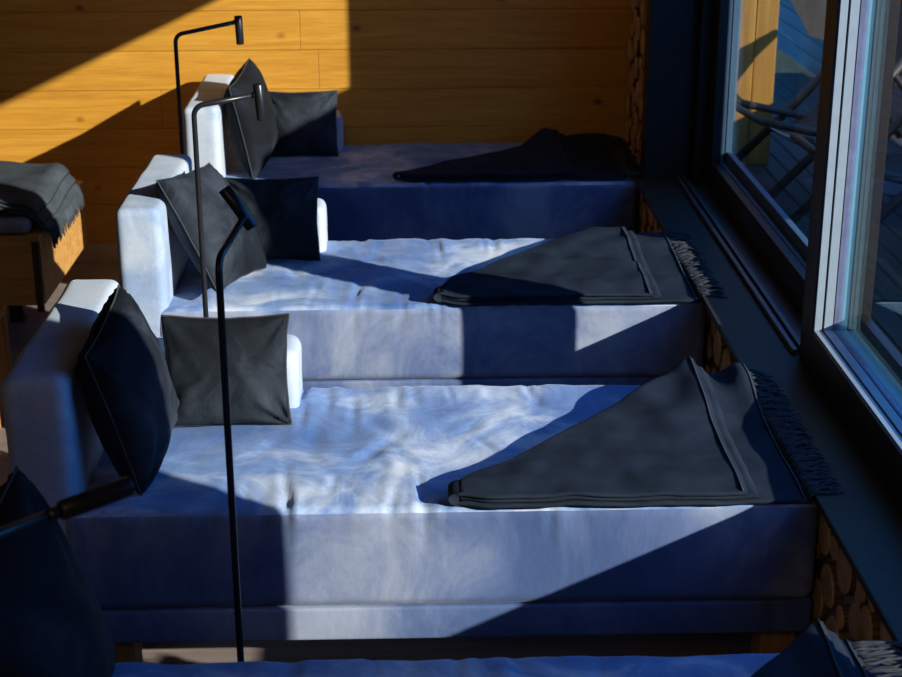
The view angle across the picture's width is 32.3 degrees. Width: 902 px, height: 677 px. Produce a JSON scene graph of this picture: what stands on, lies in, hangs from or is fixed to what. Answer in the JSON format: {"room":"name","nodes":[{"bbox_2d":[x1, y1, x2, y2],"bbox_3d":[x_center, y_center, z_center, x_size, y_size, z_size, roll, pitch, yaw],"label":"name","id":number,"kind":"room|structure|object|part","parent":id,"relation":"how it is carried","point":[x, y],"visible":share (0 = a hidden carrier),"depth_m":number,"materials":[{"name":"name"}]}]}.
{"room":"spa","nodes":[
{"label":"spa","id":0,"kind":"room"},
{"bbox_2d":[0,0,632,243],"bbox_3d":[-1.350,-1.815,7.230,4.900,3.000,0.100,-1,20,-1],"label":"wall","id":1,"kind":"structure","parent":0,"point":[88,87],"depth_m":7.39,"materials":[{"name":"brown wood"}]},
{"bbox_2d":[75,244,117,261],"bbox_3d":[-2.469,-0.412,7.642,2.650,0.088,0.017,-1,20,-1],"label":"baseboard","id":2,"kind":"structure","parent":1,"relation":"attached to","point":[90,252],"depth_m":7.65,"materials":[{"name":"brown wood"}]},
{"bbox_2d":[0,262,751,664],"bbox_3d":[-1.175,1.139,3.623,5.000,0.100,8.900,-1,20,-1],"label":"floor","id":3,"kind":"structure","parent":0,"point":[20,333],"depth_m":4.28,"materials":[{"name":"brown wood"}]},
{"bbox_2d":[0,303,11,427],"bbox_3d":[-1.915,0.103,5.748,0.522,0.405,0.260,-1,20,-1],"label":"side table","id":4,"kind":"object","parent":3,"relation":"on","point":[5,355],"visible":0.64,"depth_m":5.82,"materials":[{"name":"brown wood"}]},
{"bbox_3d":[-1.675,0.152,5.663,0.045,0.370,0.045,-1,20,-1],"label":"leg","id":5,"kind":"part","parent":4,"relation":"part of","materials":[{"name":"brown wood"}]},
{"bbox_2d":[0,181,87,321],"bbox_3d":[-2.329,-0.334,6.833,1.287,0.490,0.940,-1,20,-1],"label":"bench","id":6,"kind":"object","parent":3,"relation":"on","point":[32,269],"visible":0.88,"depth_m":6.42,"materials":[{"name":"brown wood"}]},
{"bbox_3d":[-2.334,-0.261,6.375,1.252,0.275,0.020,-1,20,-1],"label":"panel","id":7,"kind":"part","parent":6,"relation":"part of","materials":[{"name":"brown wood"}]},
{"bbox_2d":[0,173,69,233],"bbox_3d":[-2.326,-0.591,6.724,1.195,0.064,0.870,-1,20,-1],"label":"seat pad","id":8,"kind":"object","parent":6,"relation":"on","point":[9,223],"visible":0.29,"depth_m":6.33,"materials":[{"name":"fabric"}]},
{"bbox_2d":[0,161,83,248],"bbox_3d":[-2.209,-0.585,6.673,1.136,0.245,0.689,-1,20,-1],"label":"throw blanket","id":9,"kind":"object","parent":8,"relation":"on","point":[47,193],"visible":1,"depth_m":6.66,"materials":[{"name":"grey fabric"}]},
{"bbox_3d":[-1.700,-0.428,6.831,0.022,0.275,0.915,-1,20,-1],"label":"panel","id":10,"kind":"part","parent":6,"relation":"part of","materials":[{"name":"brown wood"}]},
{"bbox_2d":[0,476,134,539],"bbox_3d":[-0.603,0.882,2.232,0.455,1.325,0.230,-10,22,-25],"label":"reading lamp","id":11,"kind":"object","parent":3,"relation":"on","point":[73,506],"visible":1,"depth_m":2.14,"materials":[{"name":"black metal"}]},
{"bbox_2d":[173,15,243,153],"bbox_3d":[-0.963,-0.540,6.053,0.368,1.401,0.230,-1,20,-1],"label":"reading lamp","id":12,"kind":"object","parent":3,"relation":"on","point":[237,21],"visible":0.49,"depth_m":5.86,"materials":[{"name":"black metal"}]},
{"bbox_2d":[191,83,266,316],"bbox_3d":[-0.715,-0.065,4.730,0.295,1.406,0.232,8,22,22],"label":"reading lamp","id":13,"kind":"object","parent":3,"relation":"on","point":[257,94],"visible":0.45,"depth_m":4.55,"materials":[{"name":"black metal"}]},
{"bbox_2d":[215,185,257,661],"bbox_3d":[-0.535,0.346,3.593,0.246,1.407,0.632,-5,21,-14],"label":"reading lamp","id":14,"kind":"object","parent":3,"relation":"on","point":[245,219],"visible":0.98,"depth_m":3.37,"materials":[{"name":"black metal"}]},
{"bbox_2d":[0,279,817,662],"bbox_3d":[-0.088,0.388,4.169,1.957,0.933,0.825,-1,20,-1],"label":"daybed","id":15,"kind":"object","parent":3,"relation":"on","point":[348,527],"visible":0.59,"depth_m":3.82,"materials":[{"name":"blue fabric"}]},
{"bbox_3d":[-0.986,0.307,4.111,0.160,0.735,0.805,-1,20,-1],"label":"backrest","id":16,"kind":"part","parent":15,"relation":"part of","materials":[{"name":"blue fabric"}]},
{"bbox_2d":[74,284,179,495],"bbox_3d":[-0.806,0.124,3.903,0.211,0.433,0.436,-1,20,-2],"label":"cushion","id":17,"kind":"object","parent":15,"relation":"on","point":[121,369],"visible":0.98,"depth_m":3.78,"materials":[{"name":"grey fabric"}]},
{"bbox_3d":[-0.843,0.826,3.990,0.090,0.236,0.100,-1,20,-1],"label":"leg","id":18,"kind":"part","parent":15,"relation":"part of","materials":[{"name":"brown wood"}]},
{"bbox_2d":[161,313,291,427],"bbox_3d":[-0.605,0.087,4.201,0.346,0.298,0.146,-1,20,-2],"label":"cushion","id":19,"kind":"object","parent":15,"relation":"on","point":[256,345],"visible":0.86,"depth_m":4.16,"materials":[{"name":"grey fabric"}]},
{"bbox_3d":[-0.666,0.105,4.390,0.486,0.201,0.185,-1,20,-1],"label":"arm","id":20,"kind":"part","parent":15,"relation":"part of","materials":[{"name":"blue fabric"}]},
{"bbox_3d":[-0.032,0.394,4.173,1.844,0.275,0.824,-1,20,-1],"label":"seat","id":21,"kind":"part","parent":15,"relation":"part of","materials":[{"name":"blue fabric"}]},
{"bbox_2d":[448,356,844,508],"bbox_3d":[0.464,0.227,4.094,0.963,0.099,0.788,-1,20,-1],"label":"throw blanket","id":22,"kind":"object","parent":15,"relation":"on","point":[689,435],"visible":1,"depth_m":3.93,"materials":[{"name":"grey fabric"}]},
{"bbox_3d":[0.831,0.806,4.031,0.090,0.236,0.100,-1,20,-1],"label":"leg","id":23,"kind":"part","parent":15,"relation":"part of","materials":[{"name":"brown wood"}]},
{"bbox_2d":[115,154,704,389],"bbox_3d":[-0.131,-0.130,5.602,1.958,0.931,0.824,-1,20,-1],"label":"daybed","id":24,"kind":"object","parent":3,"relation":"on","point":[364,315],"visible":0.64,"depth_m":5.24,"materials":[{"name":"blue fabric"}]},
{"bbox_3d":[-1.029,-0.210,5.543,0.160,0.734,0.805,-1,20,-1],"label":"backrest","id":25,"kind":"part","parent":24,"relation":"part of","materials":[{"name":"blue fabric"}]},
{"bbox_2d":[155,162,266,291],"bbox_3d":[-0.818,-0.387,5.353,0.270,0.405,0.456,5,21,15],"label":"cushion","id":26,"kind":"object","parent":24,"relation":"on","point":[245,256],"visible":0.77,"depth_m":5.20,"materials":[{"name":"grey fabric"}]},
{"bbox_2d":[224,176,320,260],"bbox_3d":[-0.647,-0.432,5.636,0.350,0.297,0.151,0,20,1],"label":"cushion","id":27,"kind":"object","parent":24,"relation":"on","point":[284,211],"visible":0.67,"depth_m":5.59,"materials":[{"name":"grey fabric"}]},
{"bbox_3d":[-0.707,-0.414,5.822,0.487,0.202,0.186,-1,20,-1],"label":"arm","id":28,"kind":"part","parent":24,"relation":"part of","materials":[{"name":"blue fabric"}]},
{"bbox_3d":[-0.073,-0.124,5.605,1.840,0.274,0.822,-1,20,-1],"label":"seat","id":29,"kind":"part","parent":24,"relation":"part of","materials":[{"name":"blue fabric"}]},
{"bbox_2d":[433,226,727,305],"bbox_3d":[0.429,-0.272,5.513,0.996,0.071,0.799,-1,20,-1],"label":"throw blanket","id":30,"kind":"object","parent":24,"relation":"on","point":[592,265],"visible":1,"depth_m":5.36,"materials":[{"name":"grey fabric"}]},
{"bbox_2d":[183,74,636,241],"bbox_3d":[-0.175,-0.687,7.138,1.957,0.933,0.826,-1,20,-1],"label":"daybed","id":31,"kind":"object","parent":3,"relation":"on","point":[361,195],"visible":0.46,"depth_m":6.77,"materials":[{"name":"blue fabric"}]},
{"bbox_3d":[-1.073,-0.767,7.080,0.160,0.736,0.804,-1,20,-1],"label":"backrest","id":32,"kind":"part","parent":31,"relation":"part of","materials":[{"name":"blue fabric"}]},
{"bbox_2d":[223,58,277,178],"bbox_3d":[-0.882,-0.971,6.870,0.210,0.471,0.478,3,20,7],"label":"cushion","id":33,"kind":"object","parent":31,"relation":"on","point":[254,142],"visible":0.89,"depth_m":6.74,"materials":[{"name":"grey fabric"}]},
{"bbox_2d":[269,90,338,156],"bbox_3d":[-0.691,-0.987,7.169,0.343,0.298,0.146,-1,20,-1],"label":"cushion","id":34,"kind":"object","parent":31,"relation":"on","point":[305,121],"visible":0.77,"depth_m":7.12,"materials":[{"name":"grey fabric"}]},
{"bbox_3d":[-0.752,-0.968,7.359,0.486,0.202,0.185,-1,20,-1],"label":"arm","id":35,"kind":"part","parent":31,"relation":"part of","materials":[{"name":"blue fabric"}]},
{"bbox_3d":[-0.119,-0.681,7.141,1.844,0.276,0.824,-1,20,-1],"label":"seat","id":36,"kind":"part","parent":31,"relation":"part of","materials":[{"name":"blue fabric"}]},
{"bbox_2d":[393,128,641,181],"bbox_3d":[0.294,-0.850,7.073,1.116,0.097,0.788,-1,20,-1],"label":"throw blanket","id":37,"kind":"object","parent":31,"relation":"on","point":[547,155],"visible":1,"depth_m":6.89,"materials":[{"name":"grey fabric"}]},
{"bbox_2d":[112,653,901,676],"bbox_3d":[-0.049,0.888,2.788,1.957,0.932,0.821,-1,20,-1],"label":"daybed","id":38,"kind":"object","parent":3,"relation":"on","point":[731,665],"visible":0.64,"depth_m":3.08,"materials":[{"name":"blue fabric"}]},
{"bbox_2d":[0,466,114,676],"bbox_3d":[-0.723,0.533,2.663,0.236,0.506,0.528,2,20,7],"label":"cushion","id":39,"kind":"object","parent":38,"relation":"on","point":[52,623],"visible":0.96,"depth_m":2.61,"materials":[{"name":"grey fabric"}]},
{"bbox_2d":[751,618,901,676],"bbox_3d":[0.486,0.720,2.730,0.927,0.099,0.778,-1,20,-1],"label":"throw blanket","id":40,"kind":"object","parent":38,"relation":"on","point":[818,651],"visible":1,"depth_m":2.98,"materials":[{"name":"grey fabric"}]},
{"bbox_2d":[653,0,885,649],"bbox_3d":[1.119,-0.347,3.152,0.400,3.000,8.900,-1,20,-1],"label":"wall","id":41,"kind":"structure","parent":0,"point":[819,563],"depth_m":3.96,"materials":[{"name":"grey paint"}]},
{"bbox_2d":[640,0,714,183],"bbox_3d":[1.052,-0.824,4.397,0.340,1.870,4.470,-1,20,-1],"label":"trim","id":42,"kind":"structure","parent":41,"relation":"attached to","point":[678,33],"depth_m":6.55,"materials":[{"name":"metal"}]},
{"bbox_2d":[624,0,892,649],"bbox_3d":[0.901,-0.658,4.889,0.073,2.405,5.190,-1,20,-1],"label":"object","id":43,"kind":"structure","parent":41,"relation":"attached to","point":[837,579],"depth_m":3.87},
{"bbox_2d":[635,178,901,653],"bbox_3d":[0.943,0.057,4.660,0.188,0.020,4.330,-1,20,-1],"label":"window sill","id":44,"kind":"structure","parent":41,"relation":"attached to","point":[865,520],"depth_m":4.19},
{"bbox_2d":[675,174,901,507],"bbox_3d":[1.173,0.064,4.669,0.308,0.074,4.330,-1,20,-1],"label":"window frame","id":45,"kind":"structure","parent":41,"relation":"attached to","point":[775,303],"depth_m":5.46,"materials":[{"name":"black metal"}]},
{"bbox_2d":[705,0,899,330],"bbox_3d":[1.150,-1.116,5.273,0.085,1.778,2.230,-1,20,-1],"label":"window","id":46,"kind":"structure","parent":41,"relation":"in","point":[778,242],"depth_m":5.30,"materials":[{"name":"metal"}]},
{"bbox_3d":[1.182,-0.419,5.548,0.025,0.045,1.960,-1,20,-1],"label":"sill","id":47,"kind":"part","parent":46,"relation":"part of","materials":[{"name":"black metal"}]},
{"bbox_2d":[799,0,901,506],"bbox_3d":[1.142,-0.408,3.308,0.155,1.772,2.205,-1,20,-1],"label":"window","id":48,"kind":"structure","parent":41,"relation":"in","point":[859,371],"depth_m":4.29,"materials":[{"name":"metal"}]},
{"bbox_3d":[1.206,0.287,3.564,0.030,0.054,1.968,-1,20,-1],"label":"sill","id":49,"kind":"part","parent":48,"relation":"part of","materials":[{"name":"metal"}]},
{"label":"outside","id":50,"kind":"structure","parent":0,"visible":0},
{"bbox_2d":[775,47,809,73],"bbox_3d":[21.232,-0.090,11.221,37.000,0.100,60.000,-1,20,-1],"label":"ground","id":51,"kind":"structure","parent":50,"point":[784,63],"depth_m":21.27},
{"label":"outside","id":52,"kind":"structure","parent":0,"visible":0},
{"bbox_2d":[744,72,901,354],"bbox_3d":[2.277,-0.175,5.854,1.954,0.030,9.000,-1,20,-1],"label":"deck","id":53,"kind":"object","parent":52,"point":[886,312],"visible":0.16,"depth_m":7.09,"materials":[{"name":"wood"}]},
{"bbox_2d":[733,0,779,164],"bbox_3d":[1.370,-2.252,7.782,0.375,2.570,1.112,-1,20,-1],"label":"wall","id":54,"kind":"structure","parent":53,"relation":"on","point":[759,18],"depth_m":7.54,"materials":[{"name":"brown wood"}]},
{"bbox_2d":[790,0,826,39],"bbox_3d":[1.862,-2.181,7.903,0.564,1.410,0.240,-1,20,-1],"label":"sail","id":55,"kind":"object","parent":54,"relation":"attached to","point":[812,13],"visible":0.4,"depth_m":7.98,"materials":[{"name":"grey fabric"}]},
{"bbox_2d":[735,0,901,198],"bbox_3d":[1.714,-1.058,6.960,0.947,0.870,0.595,-3,20,-9],"label":"deck chair","id":56,"kind":"object","parent":53,"relation":"on","point":[804,124],"visible":0.34,"depth_m":6.99,"materials":[{"name":"brown wood"}]},
{"bbox_3d":[1.612,-0.930,7.250,0.756,0.431,0.036,-3,20,-9],"label":"leg","id":57,"kind":"part","parent":56,"relation":"part of","materials":[{"name":"brown wood"}]},
{"bbox_3d":[1.623,-1.145,7.203,0.848,0.868,0.040,-3,20,-9],"label":"rail","id":58,"kind":"part","parent":56,"relation":"part of","materials":[{"name":"brown wood"}]},
{"bbox_3d":[1.692,-0.767,6.799,0.756,0.431,0.036,-3,20,-9],"label":"leg","id":59,"kind":"part","parent":56,"relation":"part of","materials":[{"name":"brown wood"}]},
{"bbox_3d":[1.713,-0.964,6.702,0.848,0.868,0.040,-3,20,-9],"label":"rail","id":60,"kind":"part","parent":56,"relation":"part of","materials":[{"name":"brown wood"}]},
{"bbox_2d":[776,0,901,138],"bbox_3d":[2.388,-1.312,7.972,0.128,0.665,6.250,-1,20,-1],"label":"balustrade","id":61,"kind":"object","parent":53,"relation":"on","point":[793,38],"visible":0.15,"depth_m":10.23,"materials":[{"name":"blue wood"}]},
{"bbox_2d":[789,112,901,238],"bbox_3d":[1.867,-0.776,6.180,0.947,0.870,0.595,-2,20,-5],"label":"deck chair","id":62,"kind":"object","parent":53,"relation":"on","point":[892,184],"visible":0.24,"depth_m":6.29,"materials":[{"name":"brown wood"}]},
{"bbox_3d":[1.781,-0.651,6.476,0.756,0.431,0.036,-2,20,-5],"label":"leg","id":63,"kind":"part","parent":62,"relation":"part of","materials":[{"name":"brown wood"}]},
{"bbox_3d":[1.846,-0.682,5.924,0.848,0.868,0.040,-2,20,-5],"label":"rail","id":64,"kind":"part","parent":62,"relation":"part of","materials":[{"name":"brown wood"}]},
{"bbox_3d":[1.828,-0.486,6.022,0.756,0.431,0.036,-2,20,-5],"label":"leg","id":65,"kind":"part","parent":62,"relation":"part of","materials":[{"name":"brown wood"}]}
]}

